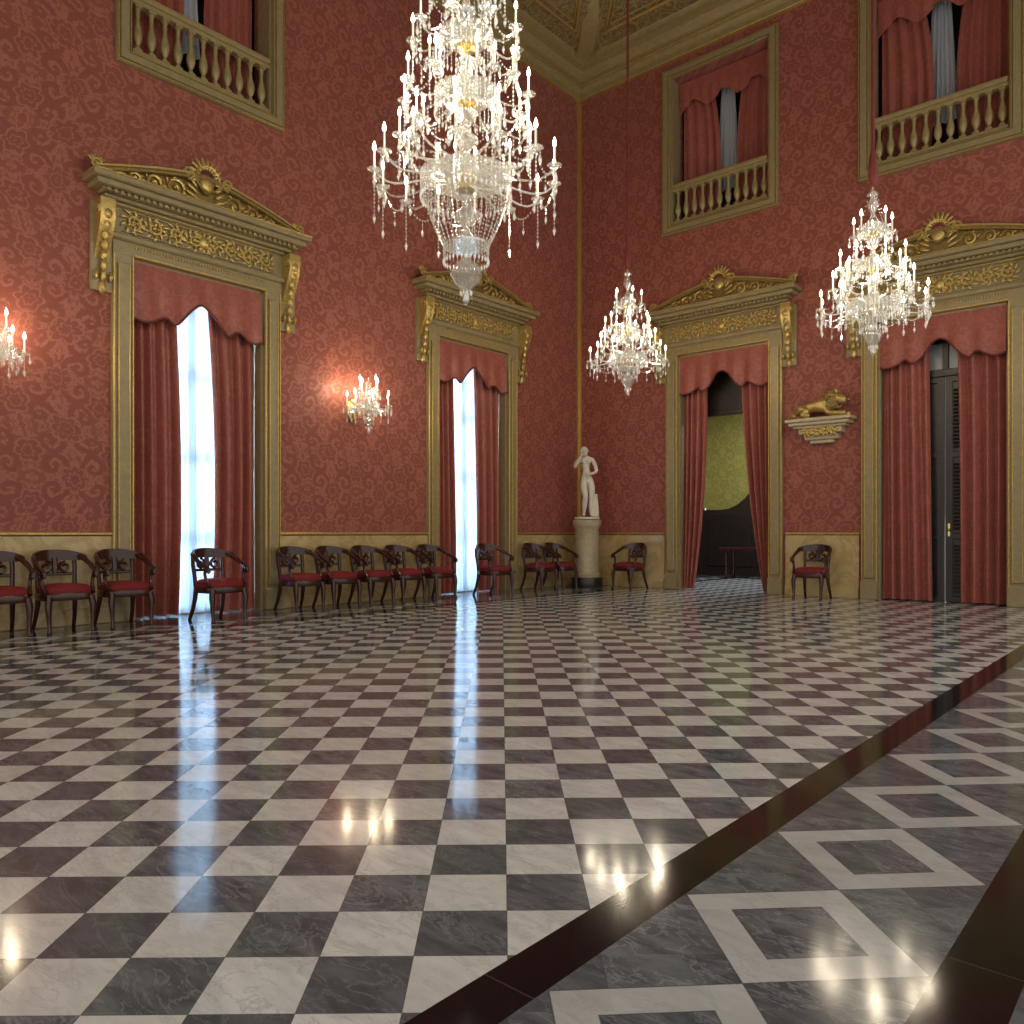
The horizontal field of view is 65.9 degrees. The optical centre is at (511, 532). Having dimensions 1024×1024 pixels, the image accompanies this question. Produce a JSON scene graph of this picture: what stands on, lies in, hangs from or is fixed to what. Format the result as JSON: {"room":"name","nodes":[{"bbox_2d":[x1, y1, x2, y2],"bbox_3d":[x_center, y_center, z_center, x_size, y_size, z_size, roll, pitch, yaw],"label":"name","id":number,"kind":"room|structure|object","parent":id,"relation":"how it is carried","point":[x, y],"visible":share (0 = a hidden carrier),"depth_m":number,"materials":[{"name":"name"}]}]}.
{"room":"historic interior","nodes":[
{"label":"historic interior","id":0,"kind":"room"},
{"bbox_2d":[0,0,576,536],"bbox_3d":[-5.501,-4.150,9.463,0.450,10.500,21.450,0,0,41],"label":"wall","id":1,"kind":"structure","parent":0,"point":[65,97],"depth_m":12.19,"materials":[{"name":"paper"}]},
{"bbox_2d":[5,308,25,355],"bbox_3d":[-5.600,-1.976,8.426,0.790,0.912,0.768,0,0,41],"label":"wall sconce","id":2,"kind":"object","parent":1,"relation":"attached to","point":[6,311],"visible":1,"depth_m":8.54,"materials":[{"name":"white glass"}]},
{"bbox_2d":[7,335,10,355],"bbox_3d":[-5.558,-2.076,8.732,0.033,0.232,0.033,0,0,41],"label":"candle","id":3,"kind":"object","parent":2,"relation":"on","point":[9,339],"depth_m":8.72,"materials":[{"name":"beige wax"}]},
{"bbox_2d":[0,532,112,631],"bbox_3d":[-8.652,0.545,5.477,0.070,1.110,11.300,0,0,41],"label":"wainscoting","id":4,"kind":"structure","parent":1,"relation":"attached to","point":[32,542],"depth_m":9.24,"materials":[{"name":"stone"}]},
{"bbox_2d":[81,153,311,622],"bbox_3d":[-4.206,-1.945,10.649,0.834,6.090,3.017,0,0,41],"label":"window","id":5,"kind":"structure","parent":1,"relation":"in","point":[186,222],"depth_m":10.34,"materials":[{"name":"gold paint"}]},
{"bbox_2d":[134,319,180,617],"bbox_3d":[-4.624,-1.085,10.290,0.140,4.330,0.655,0,0,41],"label":"curtain","id":6,"kind":"object","parent":5,"relation":"hanging from","point":[157,425],"visible":0.76,"depth_m":10.32,"materials":[{"name":"fabric"}]},
{"bbox_2d":[177,307,214,612],"bbox_3d":[-4.458,-1.135,10.710,0.117,4.430,1.187,0,0,41],"label":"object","id":7,"kind":"structure","parent":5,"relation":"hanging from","point":[194,356],"depth_m":10.81,"materials":[{"name":"glass"}]},
{"bbox_2d":[134,262,263,344],"bbox_3d":[-4.152,-3.041,10.601,0.078,0.758,1.793,0,0,41],"label":"valance","id":8,"kind":"object","parent":5,"relation":"attached to","point":[159,294],"visible":1,"depth_m":10.50,"materials":[{"name":"fabric"}]},
{"bbox_2d":[208,313,254,610],"bbox_3d":[-3.939,-1.085,11.084,0.148,4.330,0.759,0,0,41],"label":"curtain","id":9,"kind":"object","parent":5,"relation":"hanging from","point":[232,359],"visible":0.8,"depth_m":11.13,"materials":[{"name":"fabric"}]},
{"bbox_2d":[115,0,283,132],"bbox_3d":[-4.690,-7.475,11.153,1.640,3.250,2.360,0,0,41],"label":"balcony","id":10,"kind":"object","parent":1,"relation":"in","point":[270,12],"depth_m":10.81,"materials":[{"name":"beige paint"}]},
{"bbox_2d":[132,0,183,65],"bbox_3d":[-4.761,-7.455,10.519,0.105,2.790,0.799,0,0,41],"label":"curtain","id":11,"kind":"object","parent":10,"relation":"hanging from","point":[177,5],"visible":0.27,"depth_m":10.61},
{"bbox_2d":[182,0,199,59],"bbox_3d":[-4.550,-7.675,10.955,0.060,2.050,0.498,0,0,41],"label":"sheer curtain","id":12,"kind":"object","parent":10,"relation":"hanging from","point":[190,6],"visible":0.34,"depth_m":11.06,"materials":[{"name":"fabric"}]},
{"bbox_2d":[204,0,251,98],"bbox_3d":[-4.042,-7.455,11.320,0.103,2.790,0.740,0,0,41],"label":"curtain","id":13,"kind":"object","parent":10,"relation":"hanging from","point":[232,19],"visible":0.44,"depth_m":11.32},
{"bbox_2d":[281,532,427,608],"bbox_3d":[-2.424,0.545,12.577,0.070,1.110,2.910,0,0,41],"label":"wainscoting","id":14,"kind":"structure","parent":1,"relation":"attached to","point":[375,539],"depth_m":12.42,"materials":[{"name":"stone"}]},
{"bbox_2d":[346,375,388,422],"bbox_3d":[-2.243,-1.976,12.252,0.790,0.912,0.768,0,0,41],"label":"wall sconce","id":15,"kind":"object","parent":1,"relation":"attached to","point":[352,405],"visible":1,"depth_m":12.35,"materials":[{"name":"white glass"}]},
{"bbox_2d":[411,260,540,596],"bbox_3d":[-0.744,-1.945,14.595,0.834,6.090,3.017,0,0,41],"label":"window","id":16,"kind":"structure","parent":1,"relation":"in","point":[469,308],"depth_m":14.45,"materials":[{"name":"gold paint"}]},
{"bbox_2d":[440,379,456,593],"bbox_3d":[-1.208,-1.085,14.183,0.140,4.330,0.516,0,0,41],"label":"curtain","id":17,"kind":"object","parent":16,"relation":"hanging from","point":[447,439],"visible":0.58,"depth_m":14.20,"materials":[{"name":"fabric"}]},
{"bbox_2d":[453,369,476,591],"bbox_3d":[-0.996,-1.135,14.656,0.117,4.430,1.187,0,0,41],"label":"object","id":18,"kind":"structure","parent":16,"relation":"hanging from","point":[464,415],"depth_m":14.74,"materials":[{"name":"glass"}]},
{"bbox_2d":[440,339,507,393],"bbox_3d":[-0.689,-3.041,14.548,0.078,0.758,1.793,0,0,41],"label":"valance","id":19,"kind":"object","parent":16,"relation":"attached to","point":[457,361],"visible":0.99,"depth_m":14.48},
{"bbox_2d":[473,369,498,590],"bbox_3d":[-0.483,-1.085,15.023,0.148,4.330,0.779,0,0,41],"label":"curtain","id":20,"kind":"object","parent":16,"relation":"hanging from","point":[486,402],"visible":0.8,"depth_m":15.06,"materials":[{"name":"fabric"}]},
{"bbox_2d":[518,532,574,588],"bbox_3d":[0.749,0.545,16.193,0.070,1.110,2.030,0,0,41],"label":"trim","id":21,"kind":"structure","parent":1,"relation":"attached to","point":[568,541],"depth_m":16.06,"materials":[{"name":"stone"}]},
{"bbox_2d":[577,102,581,516],"bbox_3d":[1.448,-4.650,16.986,0.075,9.260,0.075,0,0,41],"label":"trim","id":22,"kind":"structure","parent":1,"relation":"attached to","point":[579,104],"depth_m":16.98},
{"bbox_2d":[429,0,810,101],"bbox_3d":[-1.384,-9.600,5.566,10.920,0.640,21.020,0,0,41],"label":"trim","id":23,"kind":"structure","parent":1,"relation":"attached to","point":[701,14],"depth_m":15.30,"materials":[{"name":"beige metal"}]},
{"bbox_2d":[0,575,1023,1023],"bbox_3d":[1.136,1.150,7.665,13.100,0.100,27.500,0,0,41],"label":"floor","id":24,"kind":"structure","parent":0,"point":[721,800],"depth_m":3.18,"materials":[{"name":"stone"}]},
{"bbox_2d":[0,551,35,635],"bbox_3d":[-5.500,0.649,8.445,0.609,0.919,0.614,0,0,41],"label":"armchair","id":25,"kind":"object","parent":24,"relation":"on","point":[12,594],"visible":1,"depth_m":8.48,"materials":[{"name":"brown wood"}]},
{"bbox_2d":[31,549,98,633],"bbox_3d":[-5.078,0.649,8.926,0.609,0.919,0.614,0,0,41],"label":"armchair","id":26,"kind":"object","parent":24,"relation":"on","point":[74,591],"visible":1,"depth_m":8.90,"materials":[{"name":"brown wood"}]},
{"bbox_2d":[93,549,156,628],"bbox_3d":[-4.643,0.649,9.422,0.609,0.919,0.614,0,0,41],"label":"armchair","id":27,"kind":"object","parent":24,"relation":"on","point":[131,588],"visible":0.98,"depth_m":9.39,"materials":[{"name":"brown wood"}]},
{"bbox_2d":[188,548,248,622],"bbox_3d":[-3.724,0.649,9.984,0.609,0.919,0.614,0,0,38],"label":"armchair","id":28,"kind":"object","parent":24,"relation":"on","point":[211,586],"visible":1,"depth_m":9.94,"materials":[{"name":"brown wood"}]},
{"bbox_2d":[273,546,326,612],"bbox_3d":[-3.034,0.649,11.256,0.609,0.919,0.614,0,0,40],"label":"armchair","id":29,"kind":"object","parent":24,"relation":"on","point":[295,580],"visible":1,"depth_m":11.22,"materials":[{"name":"brown wood"}]},
{"bbox_2d":[312,546,362,608],"bbox_3d":[-2.611,0.649,11.738,0.609,0.919,0.614,0,0,42],"label":"armchair","id":30,"kind":"object","parent":24,"relation":"on","point":[339,577],"visible":0.86,"depth_m":11.70,"materials":[{"name":"brown wood"}]},
{"bbox_2d":[347,545,395,605],"bbox_3d":[-2.183,0.649,12.225,0.609,0.919,0.614,0,0,40],"label":"armchair","id":31,"kind":"object","parent":24,"relation":"on","point":[371,576],"visible":0.9,"depth_m":12.18,"materials":[{"name":"brown wood"}]},
{"bbox_2d":[380,545,426,602],"bbox_3d":[-1.754,0.649,12.714,0.609,0.919,0.614,0,0,41],"label":"armchair","id":32,"kind":"object","parent":24,"relation":"on","point":[403,574],"visible":0.91,"depth_m":12.68,"materials":[{"name":"brown wood"}]},
{"bbox_2d":[413,544,457,599],"bbox_3d":[-1.293,0.649,13.240,0.609,0.919,0.614,0,0,40],"label":"armchair","id":33,"kind":"object","parent":24,"relation":"on","point":[435,572],"visible":0.88,"depth_m":13.19,"materials":[{"name":"brown wood"}]},
{"bbox_2d":[472,543,513,595],"bbox_3d":[-0.342,0.649,14.111,0.609,0.919,0.614,0,0,44],"label":"armchair","id":34,"kind":"object","parent":24,"relation":"on","point":[492,570],"visible":0.99,"depth_m":14.07,"materials":[{"name":"brown wood"}]},
{"bbox_2d":[520,543,557,590],"bbox_3d":[0.515,0.649,15.300,0.609,0.919,0.614,0,0,41],"label":"armchair","id":35,"kind":"object","parent":24,"relation":"on","point":[538,567],"visible":1,"depth_m":15.25,"materials":[{"name":"brown wood"}]},
{"bbox_2d":[543,542,577,588],"bbox_3d":[0.943,0.649,15.789,0.609,0.919,0.614,0,0,41],"label":"armchair","id":36,"kind":"object","parent":24,"relation":"on","point":[561,566],"visible":0.74,"depth_m":15.75,"materials":[{"name":"brown wood"}]},
{"bbox_2d":[571,520,602,587],"bbox_3d":[1.532,0.416,16.137,0.640,1.368,0.640,0,0,41],"label":"pedestal","id":37,"kind":"object","parent":24,"relation":"on","point":[586,531],"visible":0.96,"depth_m":15.92,"materials":[{"name":"yellow stone"}]},
{"bbox_2d":[573,447,599,519],"bbox_3d":[1.520,-1.013,16.138,0.540,1.473,0.517,0,0,1],"label":"statue","id":38,"kind":"object","parent":37,"relation":"on","point":[586,479],"visible":1,"depth_m":16.06,"materials":[{"name":"white stone"}]},
{"bbox_2d":[611,542,648,589],"bbox_3d":[2.341,0.649,15.629,0.609,0.919,0.614,0,0,-42],"label":"armchair","id":39,"kind":"object","parent":24,"relation":"on","point":[628,566],"visible":1,"depth_m":15.59,"materials":[{"name":"brown wood"}]},
{"bbox_2d":[719,547,756,577],"bbox_3d":[5.784,0.725,18.952,1.500,0.750,0.560,0,0,41],"label":"side table","id":40,"kind":"object","parent":24,"relation":"on","point":[725,549],"visible":0.44,"depth_m":19.16,"materials":[{"name":"brown wood"}]},
{"bbox_2d":[790,544,831,599],"bbox_3d":[5.044,0.649,13.259,0.614,0.919,0.609,0,0,40],"label":"armchair","id":41,"kind":"object","parent":24,"relation":"on","point":[804,572],"visible":1,"depth_m":13.23,"materials":[{"name":"brown wood"}]},
{"bbox_2d":[510,0,698,50],"bbox_3d":[-1.363,-10.375,5.234,10.450,1.050,20.550,0,0,41],"label":"ceiling","id":42,"kind":"structure","parent":0,"point":[532,8],"depth_m":15.13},
{"bbox_2d":[372,0,555,212],"bbox_3d":[-0.396,-6.380,6.814,1.688,8.840,1.646,0,0,-10],"label":"chandelier","id":43,"kind":"object","parent":42,"relation":"hanging from","point":[465,47],"visible":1,"depth_m":6.76,"materials":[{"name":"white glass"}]},
{"bbox_2d":[372,141,375,168],"bbox_3d":[-1.163,-3.196,6.676,0.033,0.232,0.033,0,0,41],"label":"candle","id":44,"kind":"object","parent":43,"relation":"on","point":[374,145],"depth_m":6.67,"materials":[{"name":"beige wax"}]},
{"bbox_2d":[381,161,384,186],"bbox_3d":[-1.147,-3.196,7.023,0.031,0.232,0.031,0,0,41],"label":"candle","id":45,"kind":"object","parent":43,"relation":"on","point":[382,165],"depth_m":7.01,"materials":[{"name":"beige wax"}]},
{"bbox_2d":[382,122,385,150],"bbox_3d":[-1.028,-3.196,6.356,0.032,0.232,0.032,0,0,41],"label":"candle","id":46,"kind":"object","parent":43,"relation":"on","point":[384,126],"depth_m":6.35,"materials":[{"name":"beige wax"}]},
{"bbox_2d":[398,106,400,134],"bbox_3d":[-0.952,-3.496,6.688,0.033,0.232,0.033,0,0,41],"label":"candle","id":47,"kind":"object","parent":43,"relation":"on","point":[399,110],"depth_m":6.68,"materials":[{"name":"beige wax"}]},
{"bbox_2d":[403,73,405,100],"bbox_3d":[-0.933,-3.876,6.863,0.033,0.232,0.033,0,0,41],"label":"candle","id":48,"kind":"object","parent":43,"relation":"on","point":[404,77],"depth_m":6.86,"materials":[{"name":"beige wax"}]},
{"bbox_2d":[404,177,407,201],"bbox_3d":[-0.982,-3.196,7.328,0.033,0.232,0.033,0,0,41],"label":"candle","id":49,"kind":"object","parent":43,"relation":"on","point":[406,181],"depth_m":7.32,"materials":[{"name":"beige wax"}]},
{"bbox_2d":[406,52,409,79],"bbox_3d":[-0.860,-3.876,6.538,0.031,0.232,0.031,0,0,41],"label":"candle","id":50,"kind":"object","parent":43,"relation":"on","point":[408,55],"depth_m":6.53,"materials":[{"name":"beige wax"}]},
{"bbox_2d":[407,128,410,153],"bbox_3d":[-0.919,-3.496,7.039,0.031,0.232,0.031,0,0,41],"label":"candle","id":51,"kind":"object","parent":43,"relation":"on","point":[408,132],"depth_m":7.03,"materials":[{"name":"beige wax"}]},
{"bbox_2d":[411,14,414,40],"bbox_3d":[-0.856,-4.376,6.824,0.033,0.232,0.033,0,0,41],"label":"candle","id":52,"kind":"object","parent":43,"relation":"on","point":[412,18],"depth_m":6.82,"materials":[{"name":"beige wax"}]},
{"bbox_2d":[411,107,414,136],"bbox_3d":[-0.767,-3.196,6.128,0.032,0.232,0.032,0,0,41],"label":"candle","id":53,"kind":"object","parent":43,"relation":"on","point":[412,111],"depth_m":6.12,"materials":[{"name":"beige wax"}]},
{"bbox_2d":[415,86,417,115],"bbox_3d":[-0.772,-3.496,6.385,0.033,0.232,0.033,0,0,41],"label":"candle","id":54,"kind":"object","parent":43,"relation":"on","point":[416,90],"depth_m":6.38,"materials":[{"name":"beige wax"}]},
{"bbox_2d":[422,93,424,118],"bbox_3d":[-0.802,-3.876,7.170,0.033,0.232,0.033,0,0,41],"label":"candle","id":55,"kind":"object","parent":43,"relation":"on","point":[423,97],"depth_m":7.16,"materials":[{"name":"beige wax"}]},
{"bbox_2d":[428,35,431,60],"bbox_3d":[-0.742,-4.376,7.117,0.033,0.232,0.033,0,0,41],"label":"candle","id":56,"kind":"object","parent":43,"relation":"on","point":[429,38],"depth_m":7.11,"materials":[{"name":"beige wax"}]},
{"bbox_2d":[434,34,437,63],"bbox_3d":[-0.609,-3.876,6.318,0.031,0.232,0.031,0,0,41],"label":"candle","id":57,"kind":"object","parent":43,"relation":"on","point":[435,38],"depth_m":6.31,"materials":[{"name":"beige wax"}]},
{"bbox_2d":[436,143,438,167],"bbox_3d":[-0.687,-3.496,7.304,0.031,0.232,0.031,0,0,41],"label":"candle","id":58,"kind":"object","parent":43,"relation":"on","point":[437,146],"depth_m":7.30,"materials":[{"name":"beige wax"}]},
{"bbox_2d":[453,76,456,101],"bbox_3d":[-0.448,-3.496,6.246,0.033,0.232,0.033,0,0,41],"label":"candle","id":59,"kind":"object","parent":43,"relation":"on","point":[455,80],"depth_m":6.24,"materials":[{"name":"beige wax"}]},
{"bbox_2d":[453,99,457,130],"bbox_3d":[-0.432,-3.196,6.035,0.033,0.232,0.033,0,0,41],"label":"candle","id":60,"kind":"object","parent":43,"relation":"on","point":[455,106],"depth_m":6.03,"materials":[{"name":"beige wax"}]},
{"bbox_2d":[474,147,476,171],"bbox_3d":[-0.344,-3.496,7.381,0.033,0.232,0.033,0,0,41],"label":"candle","id":61,"kind":"object","parent":43,"relation":"on","point":[475,151],"depth_m":7.37,"materials":[{"name":"beige wax"}]},
{"bbox_2d":[475,32,478,60],"bbox_3d":[-0.277,-3.876,6.287,0.033,0.232,0.033,0,0,41],"label":"candle","id":62,"kind":"object","parent":43,"relation":"on","point":[477,36],"depth_m":6.28,"materials":[{"name":"beige wax"}]},
{"bbox_2d":[491,102,493,126],"bbox_3d":[-0.182,-3.876,7.310,0.031,0.232,0.031,0,0,41],"label":"candle","id":63,"kind":"object","parent":43,"relation":"on","point":[492,106],"depth_m":7.30,"materials":[{"name":"beige wax"}]},
{"bbox_2d":[493,41,495,66],"bbox_3d":[-0.157,-4.376,7.207,0.032,0.232,0.032,0,0,41],"label":"candle","id":64,"kind":"object","parent":43,"relation":"on","point":[494,45],"depth_m":7.20,"materials":[{"name":"beige wax"}]},
{"bbox_2d":[497,83,500,110],"bbox_3d":[-0.104,-3.496,6.324,0.031,0.232,0.031,0,0,41],"label":"candle","id":65,"kind":"object","parent":43,"relation":"on","point":[498,87],"depth_m":6.32,"materials":[{"name":"beige wax"}]},
{"bbox_2d":[498,104,501,134],"bbox_3d":[-0.091,-3.196,6.096,0.031,0.232,0.031,0,0,41],"label":"candle","id":66,"kind":"object","parent":43,"relation":"on","point":[500,108],"depth_m":6.09,"materials":[{"name":"beige wax"}]},
{"bbox_2d":[508,184,510,208],"bbox_3d":[-0.025,-3.196,7.500,0.032,0.232,0.032,0,0,41],"label":"candle","id":67,"kind":"object","parent":43,"relation":"on","point":[509,188],"depth_m":7.49,"materials":[{"name":"beige wax"}]},
{"bbox_2d":[508,140,511,164],"bbox_3d":[-0.020,-3.496,7.242,0.033,0.232,0.033,0,0,41],"label":"candle","id":68,"kind":"object","parent":43,"relation":"on","point":[509,143],"depth_m":7.23,"materials":[{"name":"beige wax"}]},
{"bbox_2d":[511,45,514,73],"bbox_3d":[0.010,-3.876,6.458,0.033,0.232,0.033,0,0,41],"label":"candle","id":69,"kind":"object","parent":43,"relation":"on","point":[513,49],"depth_m":6.45,"materials":[{"name":"beige wax"}]},
{"bbox_2d":[514,0,517,27],"bbox_3d":[0.033,-4.376,6.647,0.031,0.232,0.031,0,0,41],"label":"candle","id":70,"kind":"object","parent":43,"relation":"on","point":[515,4],"depth_m":6.64,"materials":[{"name":"beige wax"}]},
{"bbox_2d":[518,88,520,114],"bbox_3d":[0.068,-3.876,7.090,0.031,0.232,0.031,0,0,41],"label":"candle","id":71,"kind":"object","parent":43,"relation":"on","point":[519,92],"depth_m":7.08,"materials":[{"name":"beige wax"}]},
{"bbox_2d":[526,100,528,128],"bbox_3d":[0.128,-3.496,6.589,0.031,0.232,0.031,0,0,41],"label":"candle","id":72,"kind":"object","parent":43,"relation":"on","point":[527,104],"depth_m":6.58,"materials":[{"name":"beige wax"}]},
{"bbox_2d":[527,67,529,94],"bbox_3d":[0.142,-3.876,6.764,0.033,0.232,0.033,0,0,41],"label":"candle","id":73,"kind":"object","parent":43,"relation":"on","point":[528,71],"depth_m":6.76,"materials":[{"name":"beige wax"}]},
{"bbox_2d":[529,122,531,148],"bbox_3d":[0.160,-3.496,6.939,0.033,0.232,0.033,0,0,41],"label":"candle","id":74,"kind":"object","parent":43,"relation":"on","point":[530,126],"depth_m":6.93,"materials":[{"name":"beige wax"}]},
{"bbox_2d":[534,119,537,147],"bbox_3d":[0.191,-3.196,6.299,0.033,0.232,0.033,0,0,41],"label":"candle","id":75,"kind":"object","parent":43,"relation":"on","point":[535,122],"depth_m":6.29,"materials":[{"name":"beige wax"}]},
{"bbox_2d":[536,173,538,198],"bbox_3d":[0.236,-3.196,7.271,0.032,0.232,0.032,0,0,41],"label":"candle","id":76,"kind":"object","parent":43,"relation":"on","point":[537,177],"depth_m":7.26,"materials":[{"name":"beige wax"}]},
{"bbox_2d":[552,162,555,183],"bbox_3d":[0.372,-3.196,6.951,0.033,0.232,0.033,0,0,41],"label":"candle","id":77,"kind":"object","parent":43,"relation":"on","point":[554,181],"depth_m":6.94,"materials":[{"name":"beige wax"}]},
{"bbox_2d":[553,137,555,164],"bbox_3d":[0.356,-3.196,6.605,0.031,0.232,0.031,0,0,41],"label":"candle","id":78,"kind":"object","parent":43,"relation":"on","point":[554,141],"depth_m":6.60,"materials":[{"name":"beige wax"}]},
{"bbox_2d":[576,0,601,60],"bbox_3d":[-1.301,-10.301,5.270,10.766,1.038,20.685,0,0,41],"label":"trim","id":79,"kind":"structure","parent":42,"relation":"attached to","point":[590,27],"depth_m":15.63,"materials":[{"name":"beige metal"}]},
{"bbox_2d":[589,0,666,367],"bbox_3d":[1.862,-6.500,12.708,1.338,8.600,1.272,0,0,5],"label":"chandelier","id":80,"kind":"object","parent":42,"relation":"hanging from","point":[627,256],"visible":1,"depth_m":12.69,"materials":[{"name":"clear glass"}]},
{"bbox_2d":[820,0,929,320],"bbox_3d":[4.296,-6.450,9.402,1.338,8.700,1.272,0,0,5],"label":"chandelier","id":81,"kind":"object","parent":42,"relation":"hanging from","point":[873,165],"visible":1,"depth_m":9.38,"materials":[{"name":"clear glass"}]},
{"bbox_2d":[703,479,705,507],"bbox_3d":[5.558,-2.075,17.255,5.500,2.850,4.850,0,0,41],"label":"wall","id":82,"kind":"structure","parent":0,"point":[705,479],"depth_m":20.72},
{"bbox_2d":[696,508,704,575],"bbox_3d":[5.498,0.225,17.187,5.500,1.750,4.670,0,0,41],"label":"trim","id":83,"kind":"structure","parent":82,"relation":"attached to","point":[701,559],"depth_m":20.60,"materials":[{"name":"brown wood"}]},
{"bbox_2d":[582,0,1023,598],"bbox_3d":[5.690,-4.150,13.614,10.900,10.500,0.450,0,0,41],"label":"wall","id":84,"kind":"structure","parent":0,"point":[821,194],"depth_m":14.02,"materials":[{"name":"paper"}]},
{"bbox_2d":[599,532,664,588],"bbox_3d":[2.248,0.545,16.287,2.040,1.110,0.070,0,0,41],"label":"trim","id":85,"kind":"structure","parent":84,"relation":"attached to","point":[655,542],"depth_m":16.05,"materials":[{"name":"stone"}]},
{"bbox_2d":[662,22,778,237],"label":"window","id":86,"kind":"structure","parent":84,"relation":"in","point":[670,92],"depth_m":14.95,"materials":[{"name":"beige paint"}]},
{"bbox_2d":[684,98,720,216],"bbox_3d":[3.735,-7.455,15.515,0.799,2.790,0.105,0,0,41],"label":"curtain","id":87,"kind":"object","parent":86,"relation":"hanging from","point":[702,143],"visible":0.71,"depth_m":15.51,"materials":[{"name":"fabric"}]},
{"bbox_2d":[679,48,767,114],"bbox_3d":[4.046,-8.600,15.076,1.910,0.600,0.040,0,0,41],"label":"valance","id":88,"kind":"object","parent":86,"relation":"attached to","point":[736,76],"visible":0.95,"depth_m":15.07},
{"bbox_2d":[719,88,736,191],"bbox_3d":[4.170,-7.675,15.305,0.498,2.050,0.060,0,0,41],"label":"sheer curtain","id":89,"kind":"object","parent":86,"relation":"hanging from","point":[728,119],"visible":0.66,"depth_m":15.29,"materials":[{"name":"fabric"}]},
{"bbox_2d":[737,75,767,201],"bbox_3d":[4.536,-7.455,14.796,0.740,2.790,0.103,0,0,41],"label":"curtain","id":90,"kind":"object","parent":86,"relation":"hanging from","point":[752,135],"visible":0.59,"depth_m":14.84,"materials":[{"name":"fabric"}]},
{"bbox_2d":[643,265,801,594],"bbox_3d":[4.003,-1.945,14.891,3.017,6.090,0.914,0,0,41],"label":"door","id":91,"kind":"structure","parent":84,"relation":"in","point":[729,312],"depth_m":14.74,"materials":[{"name":"gold paint"}]},
{"bbox_2d":[682,389,707,588],"bbox_3d":[3.555,-1.085,15.335,0.497,4.330,0.140,0,0,41],"label":"curtain","id":92,"kind":"object","parent":91,"relation":"hanging from","point":[695,403],"visible":0.94,"depth_m":15.35,"materials":[{"name":"fabric"}]},
{"bbox_2d":[679,344,767,395],"bbox_3d":[3.930,-3.041,14.807,1.793,0.758,0.078,0,0,41],"label":"valance","id":93,"kind":"object","parent":91,"relation":"attached to","point":[749,364],"visible":1,"depth_m":14.77,"materials":[{"name":"fabric"}]},
{"bbox_2d":[741,367,767,591],"bbox_3d":[4.480,-1.085,14.534,0.576,4.330,0.148,0,0,41],"label":"curtain","id":94,"kind":"object","parent":91,"relation":"hanging from","point":[754,398],"visible":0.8,"depth_m":14.47,"materials":[{"name":"fabric"}]},
{"bbox_2d":[785,414,856,443],"bbox_3d":[5.256,-1.750,13.469,1.100,0.420,0.340,0,0,41],"label":"wall shelf","id":95,"kind":"object","parent":84,"relation":"attached to","point":[824,429],"visible":1,"depth_m":13.40,"materials":[{"name":"stone"}]},
{"bbox_2d":[787,389,850,418],"bbox_3d":[5.224,-2.196,13.455,1.062,0.476,0.308,0,0,39],"label":"sculpture","id":96,"kind":"object","parent":95,"relation":"on","point":[830,403],"visible":0.99,"depth_m":13.27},
{"bbox_2d":[785,532,859,598],"bbox_3d":[5.319,0.545,13.593,1.250,1.110,0.070,0,0,41],"label":"trim","id":97,"kind":"structure","parent":84,"relation":"attached to","point":[844,571],"depth_m":13.46,"materials":[{"name":"stone"}]},
{"bbox_2d":[834,212,1023,607],"bbox_3d":[6.751,-1.945,12.428,3.017,6.090,0.834,0,0,41],"label":"door","id":98,"kind":"structure","parent":84,"relation":"in","point":[969,266],"depth_m":12.54,"materials":[{"name":"gold paint"}]},
{"bbox_2d":[883,349,931,600],"bbox_3d":[6.422,-1.085,12.819,0.730,4.330,0.140,0,0,41],"label":"curtain","id":99,"kind":"object","parent":98,"relation":"hanging from","point":[907,521],"visible":0.89,"depth_m":12.85,"materials":[{"name":"fabric"}]},
{"bbox_2d":[880,304,1006,369],"bbox_3d":[6.704,-3.041,12.373,1.793,0.758,0.078,0,0,41],"label":"valance","id":100,"kind":"object","parent":98,"relation":"attached to","point":[983,330],"visible":1,"depth_m":12.33,"materials":[{"name":"fabric"}]},
{"bbox_2d":[958,318,1006,604],"bbox_3d":[7.216,-1.085,12.134,0.678,4.330,0.148,0,0,41],"label":"curtain","id":101,"kind":"object","parent":98,"relation":"hanging from","point":[982,378],"visible":0.9,"depth_m":12.14,"materials":[{"name":"fabric"}]},
{"bbox_2d":[858,0,1023,182],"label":"window","id":102,"kind":"structure","parent":84,"relation":"in","point":[1015,130],"depth_m":12.53,"materials":[{"name":"beige paint"}]},
{"bbox_2d":[882,15,933,160],"bbox_3d":[6.539,-7.455,13.055,0.799,2.790,0.105,0,0,41],"label":"curtain","id":103,"kind":"object","parent":102,"relation":"hanging from","point":[907,55],"visible":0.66,"depth_m":13.04,"materials":[{"name":"fabric"}]},
{"bbox_2d":[878,0,968,37],"bbox_3d":[6.850,-8.600,12.616,1.910,0.600,0.040,0,0,41],"label":"valance","id":104,"kind":"object","parent":102,"relation":"attached to","point":[915,11],"visible":1,"depth_m":12.99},
{"bbox_2d":[930,1,956,126],"bbox_3d":[6.974,-7.675,12.845,0.498,2.050,0.060,0,0,41],"label":"sheer curtain","id":105,"kind":"object","parent":102,"relation":"hanging from","point":[942,37],"visible":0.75,"depth_m":12.82,"materials":[{"name":"fabric"}]},
{"bbox_2d":[956,0,1008,137],"bbox_3d":[7.340,-7.455,12.336,0.740,2.790,0.103,0,0,41],"label":"curtain","id":106,"kind":"object","parent":102,"relation":"hanging from","point":[983,42],"visible":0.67,"depth_m":12.32,"materials":[{"name":"fabric"}]},
{"bbox_2d":[706,377,945,509],"bbox_3d":[8.101,-1.900,18.183,7.900,3.200,0.100,0,0,41],"label":"wall","id":107,"kind":"structure","parent":0,"point":[727,486],"depth_m":20.39,"materials":[{"name":"paint"}]},
{"bbox_2d":[705,494,760,576],"bbox_3d":[7.058,-0.200,18.965,5.300,2.600,0.100,0,0,41],"label":"trim","id":108,"kind":"structure","parent":107,"relation":"attached to","point":[733,526],"depth_m":20.18,"materials":[{"name":"brown wood"}]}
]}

